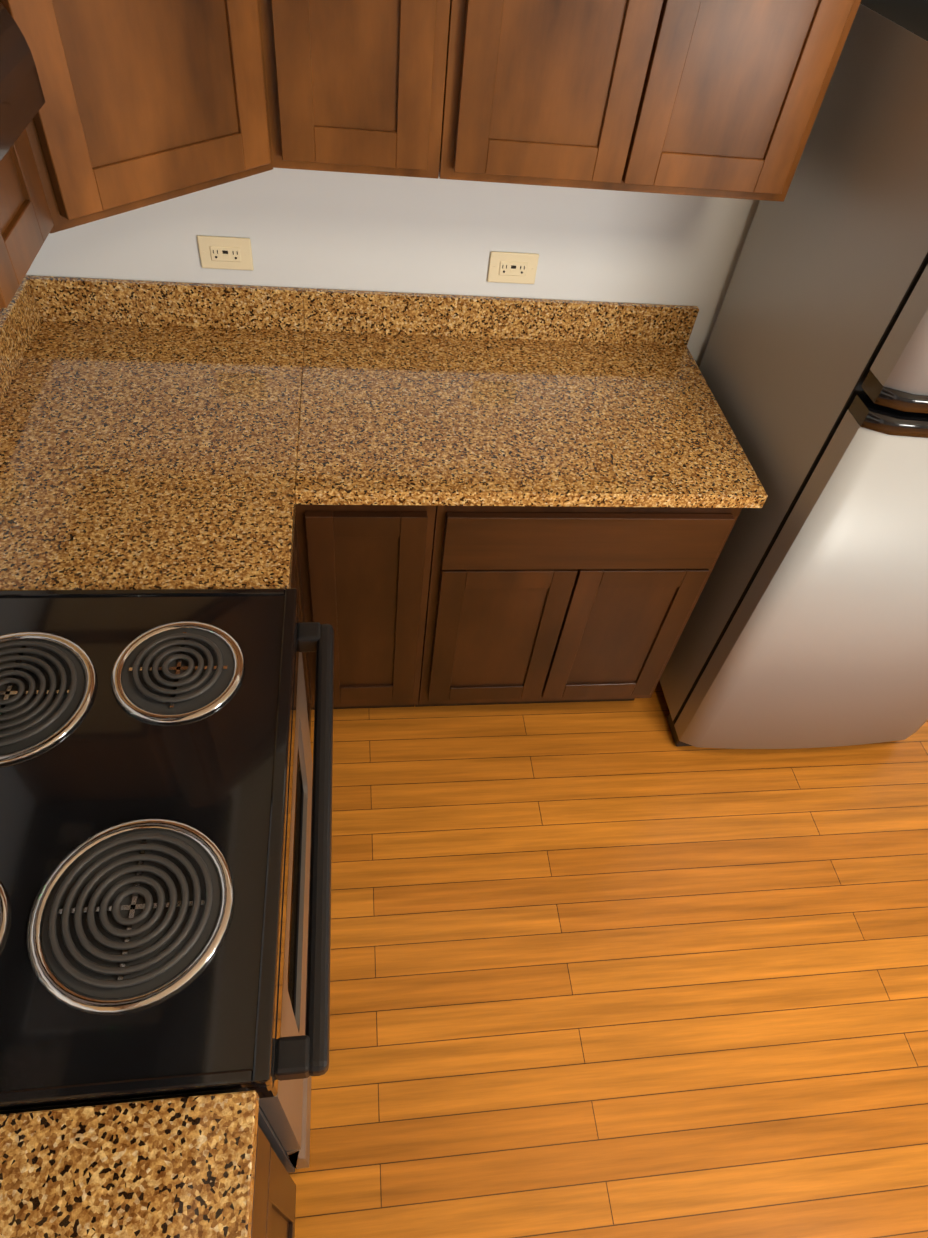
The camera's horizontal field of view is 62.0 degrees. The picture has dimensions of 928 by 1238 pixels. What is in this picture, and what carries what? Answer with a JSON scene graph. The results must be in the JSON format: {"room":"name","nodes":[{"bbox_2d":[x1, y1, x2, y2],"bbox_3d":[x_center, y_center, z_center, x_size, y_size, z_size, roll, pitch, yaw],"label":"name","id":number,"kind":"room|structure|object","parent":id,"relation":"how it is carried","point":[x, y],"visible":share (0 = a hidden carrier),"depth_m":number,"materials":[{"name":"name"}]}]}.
{"room":"kitchen","nodes":[
{"label":"kitchen","id":0,"kind":"room"},
{"bbox_2d":[26,168,759,367],"bbox_3d":[1.172,-0.975,1.979,4.400,2.390,0.100,-1,49,-8],"label":"wall","id":1,"kind":"structure","parent":0,"point":[302,229],"depth_m":1.80,"materials":[{"name":"white paint"}]},
{"bbox_2d":[0,0,272,233],"bbox_3d":[-0.609,-1.051,1.056,0.614,0.760,0.614,-1,49,-8],"label":"upper cabinet","id":2,"kind":"object","parent":1,"relation":"attached to","point":[148,102],"visible":0.83,"depth_m":1.14,"materials":[{"name":"brown wood"}]},
{"bbox_2d":[197,236,253,270],"bbox_3d":[-0.549,-0.842,1.780,0.118,0.074,0.009,-1,49,-8],"label":"electrical outlet plate","id":3,"kind":"object","parent":1,"relation":"attached to","point":[230,253],"visible":1,"depth_m":1.78,"materials":[{"name":"beige plastic"}]},
{"bbox_2d":[260,0,449,178],"bbox_3d":[-0.174,-1.167,1.213,0.303,0.760,0.324,-1,49,-8],"label":"upper cabinet","id":4,"kind":"object","parent":1,"relation":"attached to","point":[355,86],"visible":0.94,"depth_m":1.29,"materials":[{"name":"brown wood"}]},
{"bbox_2d":[487,251,538,283],"bbox_3d":[0.119,-0.851,1.874,0.118,0.074,0.009,-1,49,-8],"label":"electrical outlet plate","id":5,"kind":"object","parent":1,"relation":"attached to","point":[511,267],"visible":1,"depth_m":1.87,"materials":[{"name":"beige plastic"}]},
{"bbox_2d":[439,0,860,201],"bbox_3d":[0.316,-1.173,1.282,0.683,0.760,0.324,-1,49,-8],"label":"upper cabinet","id":6,"kind":"object","parent":1,"relation":"attached to","point":[716,98],"visible":1,"depth_m":1.34,"materials":[{"name":"brown wood"}]},
{"bbox_2d":[289,681,927,1237],"bbox_3d":[1.240,1.602,1.373,4.500,0.050,4.800,-1,49,-8],"label":"floor","id":7,"kind":"structure","parent":0,"point":[615,969],"depth_m":1.86,"materials":[{"name":"brown wood"}]},
{"bbox_2d":[0,588,333,1172],"bbox_3d":[-0.577,0.454,1.322,0.708,1.172,0.756,-1,49,-8],"label":"range","id":8,"kind":"object","parent":7,"relation":"on","point":[165,854],"visible":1,"depth_m":1.05,"materials":[{"name":"black metal"}]},
{"bbox_2d":[251,1126,295,1237],"bbox_3d":[-0.564,1.071,0.984,0.630,0.876,0.600,-1,49,-8],"label":"base cabinet","id":9,"kind":"object","parent":7,"relation":"on","point":[274,1204],"visible":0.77,"depth_m":1.02,"materials":[{"name":"brown wood"}]},
{"bbox_2d":[0,1090,258,1237],"bbox_3d":[-0.512,0.742,0.600,0.633,0.138,0.612,-1,49,-8],"label":"countertop","id":10,"kind":"structure","parent":9,"relation":"on","point":[182,1167],"depth_m":0.81,"materials":[{"name":"stone"}]},
{"bbox_2d":[291,516,311,733],"bbox_3d":[-0.716,-0.080,1.965,0.630,0.876,0.892,-1,49,-8],"label":"base cabinet","id":11,"kind":"object","parent":7,"relation":"on","point":[296,584],"visible":0.15,"depth_m":1.73,"materials":[{"name":"brown wood"}]},
{"bbox_2d":[0,275,304,589],"bbox_3d":[-0.665,-0.412,1.582,0.633,0.138,0.894,-1,49,-8],"label":"countertop","id":12,"kind":"structure","parent":11,"relation":"on","point":[149,431],"depth_m":1.60,"materials":[{"name":"stone"}]},
{"bbox_2d":[295,504,435,709],"bbox_3d":[-0.282,-0.185,2.112,0.310,0.876,0.630,-1,49,-8],"label":"base cabinet","id":13,"kind":"object","parent":7,"relation":"on","point":[365,573],"visible":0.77,"depth_m":1.79,"materials":[{"name":"brown wood"}]},
{"bbox_2d":[415,506,741,706],"bbox_3d":[0.213,-0.192,2.182,0.686,0.876,0.630,-1,49,-8],"label":"base cabinet","id":14,"kind":"object","parent":7,"relation":"on","point":[538,604],"visible":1,"depth_m":1.87,"materials":[{"name":"brown wood"}]},
{"bbox_2d":[295,288,767,507],"bbox_3d":[0.133,-0.521,1.780,1.004,0.138,0.633,-1,49,-8],"label":"countertop","id":15,"kind":"structure","parent":14,"relation":"on","point":[432,399],"depth_m":1.79,"materials":[{"name":"stone"}]},
{"bbox_2d":[659,0,927,748],"bbox_3d":[1.050,-0.404,1.933,0.760,1.681,0.731,-1,49,-8],"label":"fridge","id":16,"kind":"object","parent":7,"relation":"on","point":[806,626],"visible":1,"depth_m":1.66,"materials":[{"name":"silver metal"}]},
{"bbox_3d":[-0.820,0.833,0.150,0.100,2.390,4.800,-1,49,-8],"label":"wall","id":17,"kind":"structure","parent":0,"visible":0},
{"bbox_2d":[0,2,44,160],"bbox_3d":[-0.600,-0.274,0.464,0.443,0.120,0.756,-1,49,-8],"label":"range hood","id":18,"kind":"object","parent":17,"relation":"attached to","point":[22,100],"visible":1,"depth_m":0.72,"materials":[{"name":"black metal"}]},
{"bbox_2d":[0,128,53,311],"bbox_3d":[-0.708,-0.712,0.749,0.324,0.760,0.288,-1,49,-8],"label":"upper cabinet","id":19,"kind":"object","parent":17,"relation":"attached to","point":[26,224],"visible":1,"depth_m":1.01,"materials":[{"name":"brown wood"}]}
]}

